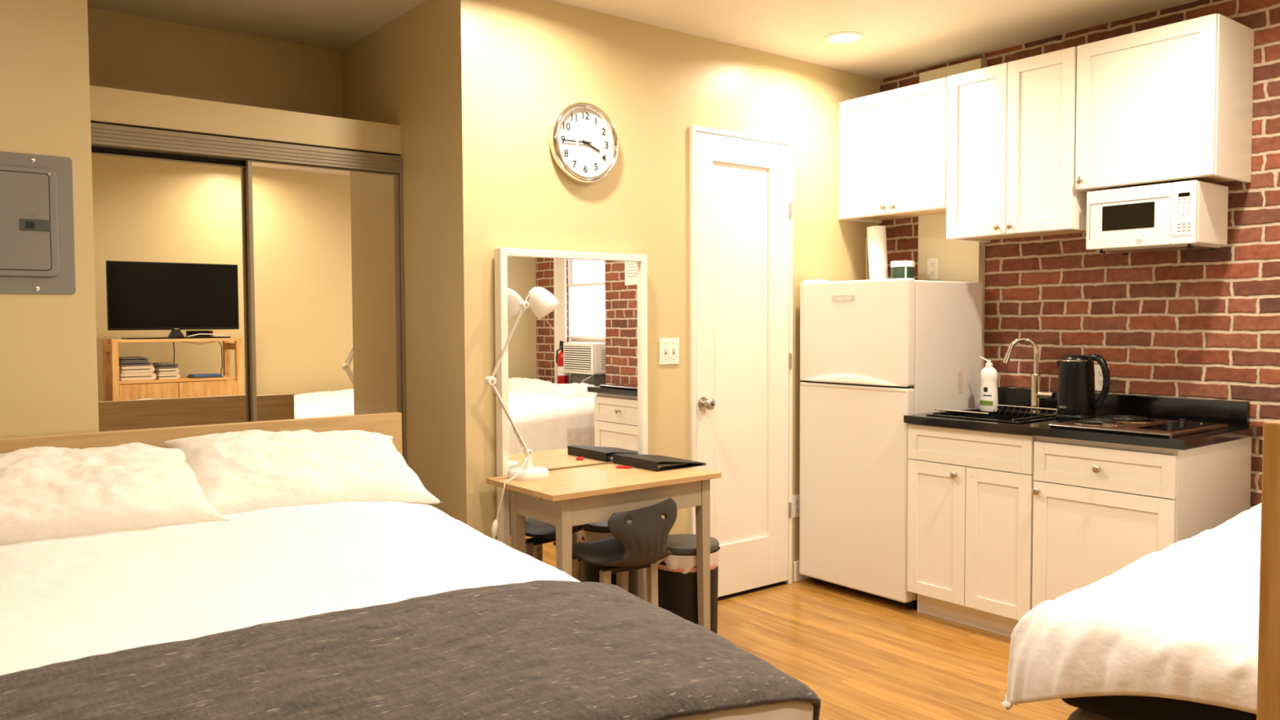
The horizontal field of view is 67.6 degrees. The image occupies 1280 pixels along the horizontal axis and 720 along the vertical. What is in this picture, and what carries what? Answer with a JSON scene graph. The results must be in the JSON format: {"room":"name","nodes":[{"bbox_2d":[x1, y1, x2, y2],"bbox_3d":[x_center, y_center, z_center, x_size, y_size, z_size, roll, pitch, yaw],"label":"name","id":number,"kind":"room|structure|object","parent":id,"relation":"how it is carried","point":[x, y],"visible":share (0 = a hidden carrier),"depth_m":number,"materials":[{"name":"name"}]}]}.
{"room":"studio apartment","nodes":[
{"label":"studio apartment","id":0,"kind":"room"},
{"bbox_2d":[0,0,98,438],"bbox_3d":[-2.720,-0.093,2.910,1.688,2.640,1.263,-2,3,-38],"label":"wall","id":1,"kind":"structure","parent":0,"point":[49,379],"depth_m":2.85,"materials":[{"name":"beige paint"}]},
{"bbox_2d":[0,151,75,294],"bbox_3d":[-1.845,-0.398,2.767,0.362,0.411,0.020,-2,3,-38],"label":"breaker panel","id":2,"kind":"object","parent":1,"relation":"attached to","point":[37,254],"visible":1,"depth_m":2.81,"materials":[{"name":"grey paint"}]},
{"bbox_2d":[87,7,342,163],"bbox_3d":[-1.938,-0.153,4.296,1.252,2.640,0.035,-2,3,-38],"label":"wall","id":3,"kind":"structure","parent":0,"point":[130,52],"depth_m":4.25,"materials":[{"name":"beige paint"}]},
{"bbox_2d":[89,84,400,155],"bbox_3d":[-1.726,-0.938,3.988,1.252,0.123,0.665,-2,3,-38],"label":"wall","id":4,"kind":"structure","parent":0,"point":[108,105],"depth_m":3.70,"materials":[{"name":"beige paint"}]},
{"bbox_2d":[90,122,402,173],"bbox_3d":[-1.543,-0.821,3.756,1.250,0.072,0.104,-2,3,-38],"label":"track","id":5,"kind":"object","parent":4,"relation":"attached to","point":[104,135],"visible":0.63,"depth_m":3.68,"materials":[{"name":"brown metal"}]},
{"bbox_2d":[91,146,244,165],"bbox_3d":[-1.813,-0.766,3.591,0.617,0.023,0.025,-2,3,-38],"label":"gap","id":6,"kind":"structure","parent":5,"relation":"attached to","point":[95,149],"depth_m":3.60,"materials":[{"name":"black"}]},
{"bbox_2d":[90,121,398,155],"bbox_3d":[-1.549,-0.863,3.764,1.252,0.011,0.030,-2,3,-38],"label":"gap","id":7,"kind":"structure","parent":5,"relation":"on","point":[91,122],"depth_m":3.73,"materials":[{"name":"black"}]},
{"bbox_2d":[342,0,489,537],"bbox_3d":[-1.028,-0.153,4.228,0.100,2.640,1.263,-2,3,-38],"label":"wall","id":8,"kind":"structure","parent":0,"point":[422,72],"depth_m":3.84,"materials":[{"name":"beige paint"}]},
{"bbox_2d":[398,173,406,462],"bbox_3d":[-1.048,0.183,4.179,0.010,1.972,0.094,-2,3,-38],"label":"door frame","id":9,"kind":"structure","parent":8,"relation":"attached to","point":[400,175],"depth_m":4.13,"materials":[{"name":"brown metal"}]},
{"bbox_2d":[87,0,1199,79],"bbox_3d":[0.084,-1.462,2.593,6.000,0.100,5.330,-2,3,-38],"label":"ceiling","id":10,"kind":"structure","parent":0,"point":[900,37],"depth_m":4.15,"materials":[{"name":"beige paint"}]},
{"bbox_2d":[824,31,863,43],"bbox_3d":[0.942,-1.488,4.416,0.176,0.007,0.176,-2,3,-38],"label":"recessed light","id":11,"kind":"object","parent":10,"relation":"in","point":[841,37],"visible":1,"depth_m":4.40,"materials":[{"name":"white plastic"}]},
{"bbox_2d":[484,0,879,582],"bbox_3d":[0.367,-0.174,4.603,2.562,2.640,0.140,-2,3,-38],"label":"wall","id":12,"kind":"structure","parent":0,"point":[653,83],"depth_m":4.26,"materials":[{"name":"beige paint"}]},
{"bbox_2d":[549,102,618,183],"bbox_3d":[-0.231,-0.906,3.989,0.336,0.336,0.049,-2,3,-38],"label":"wall clock","id":13,"kind":"object","parent":12,"relation":"attached to","point":[584,144],"visible":1,"depth_m":3.98,"materials":[{"name":"silver metal"}]},
{"bbox_2d":[658,337,679,364],"bbox_3d":[0.137,-0.038,4.327,0.116,0.118,0.020,-2,3,-38],"label":"light switch","id":14,"kind":"object","parent":12,"relation":"attached to","point":[668,348],"visible":1,"depth_m":4.33,"materials":[{"name":"white plastic"}]},
{"bbox_2d":[689,125,792,583],"bbox_3d":[0.491,0.032,4.625,0.667,2.225,0.048,-2,3,-38],"label":"door frame","id":15,"kind":"structure","parent":12,"relation":"attached to","point":[693,129],"depth_m":4.42,"materials":[{"name":"beige paint"}]},
{"bbox_2d":[695,131,792,597],"bbox_3d":[0.518,0.035,4.602,0.637,2.180,0.110,-2,3,-38],"label":"door","id":16,"kind":"structure","parent":12,"relation":"in","point":[744,209],"depth_m":4.63,"materials":[{"name":"beige paint"}]},
{"bbox_2d":[791,493,799,517],"bbox_3d":[0.800,0.745,4.882,0.070,0.115,0.007,-2,3,-38],"label":"door hinge","id":17,"kind":"object","parent":12,"relation":"attached to","point":[795,499],"visible":0.83,"depth_m":4.87,"materials":[{"name":"silver metal"}]},
{"bbox_2d":[795,498,799,505],"bbox_3d":[0.802,0.724,4.879,0.031,0.030,0.002,-2,3,-38],"label":"socket","id":18,"kind":"object","parent":17,"relation":"attached to","point":[797,500],"depth_m":4.88,"materials":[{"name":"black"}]},
{"bbox_2d":[795,506,799,513],"bbox_3d":[0.802,0.766,4.881,0.031,0.030,0.002,-2,3,-38],"label":"socket","id":19,"kind":"object","parent":17,"relation":"attached to","point":[797,508],"depth_m":4.88,"materials":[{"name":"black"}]},
{"bbox_2d":[793,560,812,582],"bbox_3d":[1.053,1.072,5.086,0.677,0.105,0.014,-2,3,-38],"label":"baseboard","id":20,"kind":"structure","parent":12,"relation":"attached to","point":[797,576],"depth_m":4.88,"materials":[{"name":"beige paint"}]},
{"bbox_2d":[717,577,1078,719],"bbox_3d":[0.095,1.250,2.703,6.000,0.050,5.330,-2,3,-38],"label":"floor","id":21,"kind":"structure","parent":0,"point":[864,656],"depth_m":3.83,"materials":[{"name":"brown wood"}]},
{"bbox_2d":[0,412,402,455],"bbox_3d":[-0.902,0.748,2.217,1.658,1.002,2.100,-2,3,-38],"label":"headboard","id":22,"kind":"object","parent":21,"relation":"on","point":[385,424],"visible":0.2,"depth_m":3.08,"materials":[{"name":"brown wood"}]},
{"bbox_3d":[-0.919,0.806,2.206,1.535,0.263,2.010,-2,3,-38],"label":"mattress","id":23,"kind":"object","parent":22,"relation":"on","visible":0},
{"bbox_2d":[0,501,813,719],"bbox_3d":[-0.888,0.703,2.167,1.617,0.552,2.082,-2,3,-38],"label":"sheet","id":24,"kind":"object","parent":23,"relation":"on","point":[70,598],"visible":0.5,"depth_m":2.22,"materials":[{"name":"white fabric"}]},
{"bbox_2d":[0,442,230,546],"bbox_3d":[-1.589,0.371,2.587,0.811,0.260,0.426,-2,3,-35],"label":"pillow","id":25,"kind":"object","parent":24,"relation":"on","point":[46,492],"visible":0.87,"depth_m":2.54,"materials":[{"name":"white fabric"}]},
{"bbox_2d":[160,429,442,515],"bbox_3d":[-1.064,0.357,3.036,0.779,0.271,0.402,-2,3,-38],"label":"pillow","id":26,"kind":"object","parent":24,"relation":"on","point":[246,470],"visible":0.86,"depth_m":2.93,"materials":[{"name":"white fabric"}]},
{"bbox_2d":[0,580,821,719],"bbox_3d":[-0.475,0.744,1.629,1.682,0.462,0.773,-2,3,-38],"label":"throw blanket","id":27,"kind":"object","parent":24,"relation":"on","point":[535,650],"visible":0.98,"depth_m":1.69,"materials":[{"name":"grey fabric"}]},
{"bbox_2d":[494,247,648,601],"bbox_3d":[-0.267,0.363,3.989,0.727,1.622,0.050,-2,3,-38],"label":"floor mirror","id":28,"kind":"object","parent":21,"relation":"on","point":[575,394],"visible":0.59,"depth_m":3.96,"materials":[{"name":"mirror"}]},
{"bbox_2d":[485,462,721,630],"bbox_3d":[-0.134,0.818,3.769,0.795,0.730,0.478,-2,3,-38],"label":"desk","id":29,"kind":"object","parent":21,"relation":"on","point":[568,498],"visible":0.76,"depth_m":3.64,"materials":[{"name":"brown wood"}]},
{"bbox_2d":[484,286,559,538],"bbox_3d":[-0.456,0.449,3.698,0.314,1.464,0.160,-2,3,-38],"label":"desk lamp","id":30,"kind":"object","parent":29,"relation":"on","point":[542,302],"visible":0.99,"depth_m":3.67,"materials":[{"name":"white plastic"}]},
{"bbox_2d":[491,519,498,537],"bbox_3d":[-0.545,0.633,3.596,0.028,0.067,0.025,-2,3,-38],"label":"switch","id":31,"kind":"object","parent":30,"relation":"attached to","point":[495,526],"depth_m":3.59,"materials":[{"name":"white plastic"}]},
{"bbox_2d":[616,465,643,469],"bbox_3d":[-0.032,0.441,3.927,0.132,0.007,0.030,0,2,14],"label":"key","id":32,"kind":"object","parent":29,"relation":"on","point":[617,466],"visible":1,"depth_m":3.92,"materials":[{"name":"red plastic"}]},
{"bbox_2d":[613,453,706,471],"bbox_3d":[0.081,0.420,4.033,0.267,0.039,0.298,-2,3,-38],"label":"ring binder","id":33,"kind":"object","parent":29,"relation":"on","point":[649,462],"visible":1,"depth_m":3.96,"materials":[{"name":"black plastic"}]},
{"bbox_2d":[552,497,677,606],"bbox_3d":[-0.086,0.851,3.722,0.374,0.666,0.466,-2,3,-33],"label":"chair","id":34,"kind":"object","parent":21,"relation":"on","point":[637,544],"visible":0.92,"depth_m":3.57,"materials":[{"name":"grey plastic"}]},
{"bbox_2d":[655,533,726,639],"bbox_3d":[0.195,0.962,4.014,0.287,0.418,0.296,-2,3,-38],"label":"waste bin","id":35,"kind":"object","parent":21,"relation":"on","point":[677,571],"visible":0.5,"depth_m":3.90,"materials":[{"name":"black plastic"}]},
{"bbox_2d":[717,581,787,600],"bbox_3d":[0.470,1.140,4.703,0.628,0.004,0.106,-2,3,-38],"label":"threshold","id":36,"kind":"object","parent":21,"relation":"on","point":[782,583],"visible":0.21,"depth_m":4.72,"materials":[{"name":"black"}]},
{"bbox_2d":[799,278,982,609],"bbox_3d":[1.232,0.369,4.748,0.616,1.536,0.652,-2,3,-38],"label":"refrigerator","id":37,"kind":"object","parent":21,"relation":"on","point":[874,353],"visible":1,"depth_m":4.52,"materials":[{"name":"white metal"}]},
{"bbox_2d":[866,226,888,279],"bbox_3d":[1.232,-0.539,4.956,0.150,0.303,0.150,-2,3,-38],"label":"paper towel roll","id":38,"kind":"object","parent":37,"relation":"on","point":[876,239],"visible":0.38,"depth_m":4.91,"materials":[{"name":"white paper"}]},
{"bbox_2d":[890,260,915,278],"bbox_3d":[1.329,-0.441,4.836,0.120,0.116,0.120,-2,3,-38],"label":"jar","id":39,"kind":"object","parent":37,"relation":"on","point":[900,268],"visible":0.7,"depth_m":4.79,"materials":[{"name":"green"}]},
{"bbox_2d":[906,423,1035,637],"bbox_3d":[1.644,0.717,4.279,0.709,0.874,0.598,-2,3,-38],"label":"base cabinet","id":40,"kind":"object","parent":21,"relation":"on","point":[971,496],"visible":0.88,"depth_m":4.07,"materials":[{"name":"white paint"}]},
{"bbox_2d":[903,386,1262,449],"bbox_3d":[1.821,0.224,4.031,0.705,0.129,1.181,-2,3,-38],"label":"countertop","id":41,"kind":"structure","parent":40,"relation":"on","point":[1235,414],"depth_m":3.94,"materials":[{"name":"black stone"}]},
{"bbox_2d":[979,356,998,411],"bbox_3d":[1.627,0.111,4.461,0.056,0.255,0.090,-2,3,-38],"label":"dish soap bottle","id":42,"kind":"object","parent":41,"relation":"on","point":[988,401],"visible":1,"depth_m":4.44,"materials":[{"name":"white plastic"}]},
{"bbox_2d":[926,408,1057,423],"bbox_3d":[1.582,0.319,4.228,0.414,0.154,0.454,-2,3,-38],"label":"sink","id":43,"kind":"object","parent":41,"relation":"in","point":[1002,413],"visible":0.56,"depth_m":4.34,"materials":[{"name":"black metal"}]},
{"bbox_2d":[932,403,1057,421],"bbox_3d":[1.580,0.239,4.239,0.364,0.050,0.415,-2,3,-38],"label":"dish rack","id":44,"kind":"object","parent":43,"relation":"on","point":[964,411],"visible":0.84,"depth_m":4.26,"materials":[{"name":"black metal"}]},
{"bbox_2d":[1002,337,1055,413],"bbox_3d":[1.779,0.070,4.370,0.224,0.344,0.068,1,3,34],"label":"faucet","id":45,"kind":"object","parent":41,"relation":"on","point":[1037,394],"visible":0.98,"depth_m":4.35,"materials":[{"name":"silver metal"}]},
{"bbox_2d":[1056,354,1110,420],"bbox_3d":[1.884,0.114,4.051,0.156,0.282,0.230,-2,3,-38],"label":"electric kettle","id":46,"kind":"object","parent":41,"relation":"on","point":[1076,377],"visible":0.98,"depth_m":4.02,"materials":[{"name":"black plastic"}]},
{"bbox_2d":[1048,415,1227,437],"bbox_3d":[1.961,0.248,3.769,0.521,0.034,0.455,-2,3,-38],"label":"cooktop","id":47,"kind":"object","parent":41,"relation":"in","point":[1128,424],"visible":1,"depth_m":3.71,"materials":[{"name":"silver metal"}]},
{"bbox_2d":[1031,435,1251,608],"bbox_3d":[1.997,0.734,3.828,0.709,0.874,0.541,-2,3,-38],"label":"base cabinet","id":48,"kind":"object","parent":21,"relation":"on","point":[1100,508],"visible":0.63,"depth_m":3.63,"materials":[{"name":"white paint"}]},
{"bbox_2d":[1061,695,1256,719],"bbox_3d":[2.248,0.941,2.274,2.154,0.585,1.485,-2,3,-38],"label":"bed","id":49,"kind":"object","parent":21,"relation":"on","point":[1104,707],"visible":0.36,"depth_m":2.03,"materials":[{"name":"white fabric"},{"name":"black fabric"}]},
{"bbox_2d":[1001,502,1261,714],"bbox_3d":[2.174,0.650,2.227,2.202,0.513,1.612,-2,3,-38],"label":"duvet","id":50,"kind":"object","parent":49,"relation":"on","point":[1180,620],"visible":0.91,"depth_m":2.07,"materials":[{"name":"white fabric"}]},
{"bbox_2d":[1256,419,1279,719],"bbox_3d":[1.150,0.672,1.193,0.872,1.221,0.387,-2,3,-38],"label":"shelf unit","id":51,"kind":"object","parent":21,"relation":"on","point":[1268,642],"visible":1,"depth_m":1.05,"materials":[{"name":"brown wood"}]},
{"bbox_3d":[-1.535,1.176,3.840,1.252,0.020,0.100,-2,3,-38],"label":"track","id":52,"kind":"object","parent":21,"relation":"on","visible":0},
{"bbox_2d":[91,151,251,431],"bbox_3d":[-1.792,0.209,3.629,0.638,1.930,0.029,-2,3,-38],"label":"closet door","id":53,"kind":"structure","parent":52,"relation":"on","point":[171,235],"depth_m":3.62,"materials":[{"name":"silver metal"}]},
{"bbox_2d":[245,160,402,434],"bbox_3d":[-1.288,0.183,3.970,0.624,1.950,0.029,-2,3,-38],"label":"closet door","id":54,"kind":"structure","parent":52,"relation":"on","point":[323,246],"depth_m":3.93,"materials":[{"name":"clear mirror"}]},
{"bbox_2d":[879,0,1279,507],"bbox_3d":[2.632,-0.152,3.828,0.338,2.640,3.867,-2,3,-38],"label":"wall","id":55,"kind":"structure","parent":0,"point":[1199,323],"depth_m":4.06,"materials":[{"name":"red brick"}]},
{"bbox_2d":[838,77,947,223],"bbox_3d":[1.357,-1.034,4.834,0.382,0.607,0.653,-2,3,-38],"label":"upper cabinet","id":56,"kind":"object","parent":55,"relation":"attached to","point":[892,159],"visible":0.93,"depth_m":4.71,"materials":[{"name":"white paint"}]},
{"bbox_2d":[917,57,986,369],"bbox_3d":[1.577,-0.173,4.861,0.057,2.606,0.355,-2,3,-38],"label":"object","id":57,"kind":"structure","parent":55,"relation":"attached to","point":[959,260],"depth_m":4.82,"materials":[{"name":"beige paint"}]},
{"bbox_2d":[927,257,938,279],"bbox_3d":[1.499,-0.466,4.895,0.007,0.112,0.068,-2,3,-38],"label":"power outlet","id":58,"kind":"object","parent":57,"relation":"attached to","point":[932,263],"visible":1,"depth_m":4.89,"materials":[{"name":"white plastic"}]},
{"bbox_2d":[929,262,935,267],"bbox_3d":[1.497,-0.487,4.892,0.002,0.030,0.031,-2,3,-38],"label":"socket","id":59,"kind":"object","parent":58,"relation":"attached to","point":[932,264],"depth_m":4.89,"materials":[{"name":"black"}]},
{"bbox_2d":[929,270,935,275],"bbox_3d":[1.498,-0.445,4.894,0.002,0.030,0.031,-2,3,-38],"label":"socket","id":60,"kind":"object","parent":58,"relation":"attached to","point":[932,273],"depth_m":4.89,"materials":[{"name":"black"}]},
{"bbox_2d":[946,46,1087,242],"bbox_3d":[1.750,-0.942,4.334,0.382,0.758,0.616,-2,3,-38],"label":"upper cabinet","id":61,"kind":"object","parent":55,"relation":"attached to","point":[1011,126],"visible":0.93,"depth_m":4.21,"materials":[{"name":"white paint"}]},
{"bbox_2d":[1093,364,1109,391],"bbox_3d":[2.064,0.080,4.284,0.007,0.118,0.072,-2,3,-38],"label":"power outlet","id":62,"kind":"object","parent":55,"relation":"attached to","point":[1098,372],"visible":0.58,"depth_m":4.29,"materials":[{"name":"white plastic"}]},
{"bbox_2d":[1097,369,1102,376],"bbox_3d":[2.062,0.059,4.281,0.002,0.030,0.031,-2,3,-38],"label":"socket","id":63,"kind":"object","parent":62,"relation":"attached to","point":[1099,371],"depth_m":4.28,"materials":[{"name":"white plastic"}]},
{"bbox_2d":[1097,378,1102,386],"bbox_3d":[2.062,0.101,4.283,0.002,0.030,0.031,-2,3,-38],"label":"socket","id":64,"kind":"object","parent":62,"relation":"attached to","point":[1100,381],"depth_m":4.28,"materials":[{"name":"white plastic"}]},
{"bbox_2d":[997,386,1249,426],"bbox_3d":[2.077,0.197,4.257,0.022,0.096,1.136,-2,3,-38],"label":"backsplash","id":65,"kind":"structure","parent":55,"relation":"attached to","point":[1194,410],"depth_m":4.07,"materials":[{"name":"black stone"}]},
{"bbox_2d":[1075,13,1253,191],"bbox_3d":[2.106,-1.005,3.873,0.382,0.597,0.536,-2,3,-38],"label":"upper cabinet","id":66,"kind":"object","parent":55,"relation":"attached to","point":[1171,103],"visible":0.97,"depth_m":3.73,"materials":[{"name":"white paint"}]},
{"bbox_2d":[1085,180,1228,255],"bbox_3d":[2.092,-0.573,3.880,0.302,0.266,0.422,-2,3,-38],"label":"microwave","id":67,"kind":"object","parent":66,"relation":"hanging from","point":[1188,215],"visible":1,"depth_m":3.76,"materials":[{"name":"white plastic"}]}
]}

